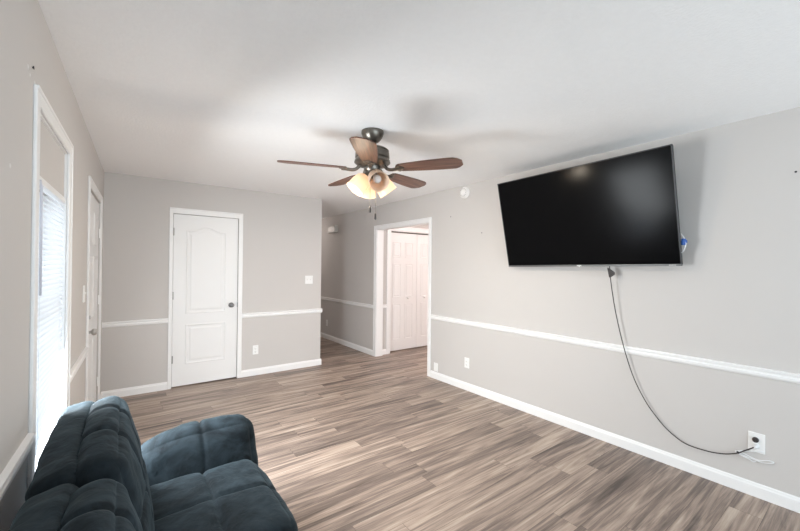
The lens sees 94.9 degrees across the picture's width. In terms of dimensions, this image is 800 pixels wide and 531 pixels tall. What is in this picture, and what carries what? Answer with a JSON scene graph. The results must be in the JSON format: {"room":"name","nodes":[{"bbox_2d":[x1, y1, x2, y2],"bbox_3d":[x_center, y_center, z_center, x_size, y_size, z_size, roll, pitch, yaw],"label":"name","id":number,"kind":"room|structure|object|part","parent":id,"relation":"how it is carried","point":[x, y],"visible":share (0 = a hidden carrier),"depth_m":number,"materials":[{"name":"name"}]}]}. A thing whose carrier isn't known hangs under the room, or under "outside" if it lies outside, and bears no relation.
{"room":"living room","nodes":[
{"label":"living room","id":0,"kind":"room"},
{"bbox_2d":[0,0,103,530],"bbox_3d":[-1.034,0.218,0.761,0.150,2.440,7.950,1,0,-35],"label":"wall","id":1,"kind":"structure","parent":0,"point":[26,38],"depth_m":1.25,"materials":[{"name":"beige paint"}]},
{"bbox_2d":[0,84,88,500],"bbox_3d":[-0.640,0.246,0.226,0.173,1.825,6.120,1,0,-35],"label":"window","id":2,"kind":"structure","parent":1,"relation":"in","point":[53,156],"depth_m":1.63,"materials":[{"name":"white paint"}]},
{"bbox_3d":[-1.677,0.360,1.617,0.040,1.446,0.706,1,0,-35],"label":"frame","id":3,"kind":"part","parent":2,"relation":"part of","materials":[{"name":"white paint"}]},
{"bbox_2d":[35,176,64,469],"bbox_3d":[-1.600,0.358,1.671,0.043,1.439,0.698,1,0,-35],"label":"window blind","id":4,"kind":"object","parent":2,"relation":"attached to","point":[48,388],"visible":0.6,"depth_m":1.67,"materials":[{"name":"white paint"}]},
{"bbox_3d":[-1.599,-0.347,1.671,0.028,0.029,0.698,1,0,-35],"label":"head rail","id":5,"kind":"part","parent":4,"relation":"part of","materials":[{"name":"white paint"}]},
{"bbox_2d":[83,285,85,302],"bbox_3d":[-2.240,0.202,2.609,0.014,0.120,0.080,1,0,-35],"label":"light switch","id":6,"kind":"object","parent":1,"relation":"attached to","point":[84,292],"visible":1,"depth_m":2.60,"materials":[{"name":"white plastic"}]},
{"bbox_3d":[-2.243,0.202,2.607,0.007,0.120,0.080,1,0,-35],"label":"plate","id":7,"kind":"part","parent":6,"relation":"part of","materials":[{"name":"white plastic"}]},
{"bbox_2d":[88,193,99,401],"bbox_3d":[-2.677,0.408,3.213,0.106,2.032,0.972,1,0,-35],"label":"door","id":8,"kind":"structure","parent":1,"relation":"in","point":[94,214],"depth_m":3.25,"materials":[{"name":"white paint"}]},
{"bbox_3d":[-2.416,0.521,2.877,0.066,0.064,0.064,1,0,-35],"label":"knob","id":9,"kind":"part","parent":8,"relation":"part of","materials":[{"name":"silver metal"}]},
{"bbox_2d":[85,176,102,400],"bbox_3d":[-2.670,0.378,3.215,0.016,2.115,1.105,1,0,-35],"label":"door frame","id":10,"kind":"structure","parent":1,"relation":"attached to","point":[91,185],"depth_m":2.85,"materials":[{"name":"white paint"}]},
{"bbox_2d":[101,172,428,391],"bbox_3d":[-0.626,0.251,5.904,6.740,2.440,0.125,1,0,-37],"label":"wall","id":11,"kind":"structure","parent":0,"point":[282,234],"depth_m":4.50,"materials":[{"name":"beige paint"}]},
{"bbox_2d":[102,318,167,327],"bbox_3d":[-2.939,0.640,4.096,0.600,0.060,0.021,1,0,-37],"label":"chair rail","id":12,"kind":"object","parent":11,"relation":"attached to","point":[163,320],"visible":0.94,"depth_m":4.08,"materials":[{"name":"white paint"}]},
{"bbox_2d":[171,214,237,386],"bbox_3d":[-2.381,0.414,4.520,0.729,2.040,0.098,1,0,-37],"label":"door","id":13,"kind":"structure","parent":11,"relation":"in","point":[205,248],"depth_m":4.51,"materials":[{"name":"white paint"}]},
{"bbox_2d":[167,207,242,388],"bbox_3d":[-2.371,0.385,4.521,0.812,2.122,0.018,1,0,-37],"label":"door frame","id":14,"kind":"structure","parent":11,"relation":"attached to","point":[239,216],"depth_m":4.52,"materials":[{"name":"white paint"}]},
{"bbox_2d":[102,359,320,397],"bbox_3d":[-3.357,1.403,6.253,2.526,0.088,3.964,1,0,-37],"label":"baseboard","id":15,"kind":"structure","parent":11,"relation":"attached to","point":[142,389],"depth_m":4.77,"materials":[{"name":"white paint"}]},
{"bbox_2d":[252,345,257,354],"bbox_3d":[-1.915,1.118,4.867,0.074,0.120,0.010,1,0,-37],"label":"wall outlet","id":16,"kind":"object","parent":11,"relation":"attached to","point":[255,347],"visible":1,"depth_m":4.86,"materials":[{"name":"white plastic"}]},
{"bbox_2d":[242,308,321,317],"bbox_3d":[-2.779,0.657,6.679,1.121,0.060,3.971,1,0,-37],"label":"chair rail","id":17,"kind":"object","parent":11,"relation":"attached to","point":[306,311],"visible":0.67,"depth_m":5.05,"materials":[{"name":"white paint"}]},
{"bbox_2d":[305,276,312,283],"bbox_3d":[-1.315,0.206,5.309,0.117,0.118,0.016,1,0,-37],"label":"light switch","id":18,"kind":"object","parent":11,"relation":"attached to","point":[308,279],"visible":1,"depth_m":5.31,"materials":[{"name":"white plastic"}]},
{"bbox_2d":[386,227,428,353],"bbox_3d":[0.825,0.417,6.966,2.690,2.150,0.128,1,0,-37],"label":"door frame","id":19,"kind":"structure","parent":11,"relation":"attached to","point":[407,229],"depth_m":6.14,"materials":[{"name":"white paint"}]},
{"bbox_2d":[390,231,427,350],"bbox_3d":[0.808,0.454,6.988,2.514,2.046,0.064,1,0,-37],"label":"door","id":20,"kind":"structure","parent":11,"relation":"in","point":[409,251],"depth_m":6.50,"materials":[{"name":"white paint"}]},
{"bbox_2d":[38,0,799,218],"bbox_3d":[0.367,-1.018,4.295,7.500,0.100,11.950,1,0,-37],"label":"ceiling","id":21,"kind":"structure","parent":0,"point":[206,92],"depth_m":1.94,"materials":[{"name":"paint"}]},
{"bbox_2d":[277,127,462,219],"bbox_3d":[-0.230,-0.657,2.732,1.273,0.651,1.221,1,0,-37],"label":"ceiling fan","id":22,"kind":"object","parent":21,"relation":"hanging from","point":[370,156],"visible":1,"depth_m":2.61,"materials":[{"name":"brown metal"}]},
{"bbox_3d":[-0.612,-0.706,2.564,0.465,0.007,0.156,1,10,-17],"label":"blade","id":23,"kind":"part","parent":22,"relation":"part of","materials":[{"name":"brown wood"}]},
{"bbox_3d":[-0.450,-0.701,3.039,0.156,0.007,0.465,-12,7,-35],"label":"blade","id":24,"kind":"part","parent":22,"relation":"part of","materials":[{"name":"brown wood"}]},
{"bbox_3d":[-0.304,-0.584,2.653,0.166,0.167,0.146,1,0,-37],"label":"lamp shade","id":25,"kind":"part","parent":22,"relation":"part of","materials":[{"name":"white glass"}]},
{"bbox_3d":[-0.209,-0.703,2.263,0.156,0.007,0.465,11,0,1],"label":"blade","id":26,"kind":"part","parent":22,"relation":"part of","materials":[{"name":"brown wood"}]},
{"bbox_3d":[-0.240,-0.582,2.788,0.146,0.167,0.166,1,0,-37],"label":"lamp shade","id":27,"kind":"part","parent":22,"relation":"part of","materials":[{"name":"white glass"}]},
{"bbox_3d":[-0.171,-0.617,2.601,0.059,0.077,0.093,1,0,-37],"label":"bulb","id":28,"kind":"part","parent":22,"relation":"part of","materials":[{"name":"white glass"}]},
{"bbox_3d":[-0.165,-0.598,2.577,0.149,0.164,0.166,1,0,-37],"label":"lamp shade","id":29,"kind":"part","parent":22,"relation":"part of","materials":[{"name":"orange glass"}]},
{"bbox_3d":[-0.105,-0.581,2.725,0.166,0.167,0.146,1,0,-37],"label":"lamp shade","id":30,"kind":"part","parent":22,"relation":"part of","materials":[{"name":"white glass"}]},
{"bbox_3d":[0.053,-0.696,3.032,0.156,0.007,0.465,-13,-8,36],"label":"blade","id":31,"kind":"part","parent":22,"relation":"part of","materials":[{"name":"brown wood"}]},
{"bbox_3d":[0.201,-0.698,2.552,0.465,0.007,0.156,0,-11,19],"label":"blade","id":32,"kind":"part","parent":22,"relation":"part of","materials":[{"name":"brown wood"}]},
{"bbox_2d":[120,337,799,530],"bbox_3d":[0.342,1.522,4.280,7.500,0.100,11.950,1,0,-37],"label":"floor","id":33,"kind":"structure","parent":0,"point":[355,440],"depth_m":2.76,"materials":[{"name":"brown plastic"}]},
{"bbox_2d":[8,396,297,530],"bbox_3d":[-0.687,0.999,1.220,0.832,0.890,1.811,1,0,-37],"label":"sofa","id":34,"kind":"object","parent":33,"relation":"on","point":[94,472],"visible":1,"depth_m":1.42,"materials":[{"name":"blue fabric"}]},
{"bbox_2d":[60,479,142,530],"bbox_3d":[-0.598,0.818,0.753,0.235,0.530,0.738,1,0,-37],"label":"pillow","id":35,"kind":"object","parent":34,"relation":"on","point":[100,504],"depth_m":0.88,"materials":[{"name":"fabric"}]},
{"bbox_2d":[75,396,154,530],"bbox_3d":[-1.048,0.816,1.357,0.235,0.529,0.757,1,0,-37],"label":"pillow","id":36,"kind":"object","parent":34,"relation":"on","point":[107,440],"depth_m":1.22,"materials":[{"name":"fabric"}]},
{"bbox_3d":[-1.042,1.071,1.894,0.593,0.462,0.300,1,0,-37],"label":"arm","id":37,"kind":"part","parent":34,"relation":"part of"},
{"bbox_2d":[150,459,297,530],"bbox_3d":[-0.812,1.120,1.561,0.600,0.272,0.728,1,0,-37],"label":"seat cushion","id":38,"kind":"object","parent":34,"relation":"on","point":[189,494],"depth_m":1.57,"materials":[{"name":"fabric"}]},
{"bbox_2d":[320,107,799,497],"bbox_3d":[0.787,0.257,4.486,0.120,2.440,11.750,1,0,-37],"label":"wall","id":39,"kind":"structure","parent":0,"point":[734,296],"depth_m":2.81,"materials":[{"name":"beige paint"}]},
{"bbox_2d":[327,225,337,233],"bbox_3d":[-1.312,-0.703,7.154,0.076,0.140,0.320,1,0,-37],"label":"door chime","id":40,"kind":"object","parent":39,"relation":"attached to","point":[334,228],"visible":1,"depth_m":7.08,"materials":[{"name":"beige plastic"}]},
{"bbox_2d":[321,297,372,308],"bbox_3d":[-1.608,0.673,7.571,0.021,0.060,3.940,1,0,-37],"label":"chair rail","id":41,"kind":"object","parent":39,"relation":"attached to","point":[322,298],"visible":0.66,"depth_m":6.65,"materials":[{"name":"white paint"}]},
{"bbox_2d":[373,217,431,376],"bbox_3d":[0.045,0.416,5.476,0.154,2.120,1.395,1,0,-37],"label":"door frame","id":42,"kind":"structure","parent":39,"relation":"attached to","point":[379,229],"depth_m":5.95,"materials":[{"name":"white paint"}]},
{"bbox_2d":[434,362,437,371],"bbox_3d":[0.467,1.324,4.789,0.007,0.108,0.075,1,0,-37],"label":"cable plate","id":43,"kind":"object","parent":39,"relation":"attached to","point":[435,364],"visible":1,"depth_m":4.78,"materials":[{"name":"white plastic"}]},
{"bbox_2d":[460,187,469,198],"bbox_3d":[0.766,-0.873,4.399,0.042,0.140,0.140,1,0,-37],"label":"smoke detector","id":44,"kind":"object","parent":39,"relation":"attached to","point":[464,193],"visible":1,"depth_m":4.37,"materials":[{"name":"white plastic"}]},
{"bbox_2d":[464,357,468,367],"bbox_3d":[0.791,1.155,4.355,0.010,0.120,0.074,1,0,-37],"label":"wall outlet","id":45,"kind":"object","parent":39,"relation":"attached to","point":[466,360],"visible":1,"depth_m":4.35,"materials":[{"name":"white plastic"}]},
{"bbox_2d":[320,332,799,512],"bbox_3d":[0.662,1.432,4.519,0.014,0.088,11.550,1,0,-37],"label":"baseboard","id":46,"kind":"structure","parent":39,"relation":"attached to","point":[788,501],"depth_m":2.90,"materials":[{"name":"white paint"}]},
{"bbox_2d":[431,314,799,383],"bbox_3d":[2.264,0.682,2.379,0.021,0.060,6.205,1,0,-37],"label":"chair rail","id":47,"kind":"object","parent":39,"relation":"attached to","point":[790,377],"visible":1,"depth_m":2.83,"materials":[{"name":"white paint"}]},
{"bbox_2d":[748,431,764,454],"bbox_3d":[2.284,1.135,2.353,0.010,0.125,0.080,1,0,-37],"label":"wall outlet","id":48,"kind":"object","parent":39,"relation":"attached to","point":[761,437],"visible":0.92,"depth_m":2.35,"materials":[{"name":"white plastic"}]},
{"bbox_2d":[735,450,773,463],"bbox_3d":[2.268,1.219,2.354,0.022,0.084,0.186,1,0,-37],"label":"cable","id":49,"kind":"object","parent":48,"relation":"attached to","point":[736,451],"visible":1,"depth_m":2.36,"materials":[{"name":"white plastic"}]},
{"bbox_2d":[752,437,758,442],"bbox_3d":[2.267,1.113,2.343,0.030,0.032,0.032,1,0,-37],"label":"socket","id":50,"kind":"object","parent":48,"relation":"attached to","point":[754,439],"visible":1,"depth_m":2.34,"materials":[{"name":"black plastic"}]},
{"bbox_3d":[1.634,-0.371,3.251,0.012,0.260,0.660,1,0,-37],"label":"mounting rail","id":51,"kind":"object","parent":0,"visible":0},
{"bbox_2d":[497,144,682,266],"bbox_3d":[1.516,-0.408,3.160,0.267,0.845,1.475,1,0,-37],"label":"television","id":52,"kind":"object","parent":51,"relation":"attached to","point":[622,210],"visible":1,"depth_m":2.97,"materials":[{"name":"black plastic"}]},
{"bbox_2d":[607,266,758,454],"bbox_3d":[2.000,0.632,2.681,0.056,1.311,0.898,1,0,-40],"label":"power cord","id":53,"kind":"object","parent":52,"relation":"hanging from","point":[611,273],"visible":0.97,"depth_m":2.86,"materials":[{"name":"grey plastic"}]},
{"bbox_2d":[680,233,686,252],"bbox_3d":[1.995,-0.157,2.589,0.017,0.154,0.051,1,0,-26],"label":"tag","id":54,"kind":"object","parent":52,"relation":"hanging from","point":[683,241],"visible":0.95,"depth_m":2.58,"materials":[{"name":"blue plastic"}]}
]}

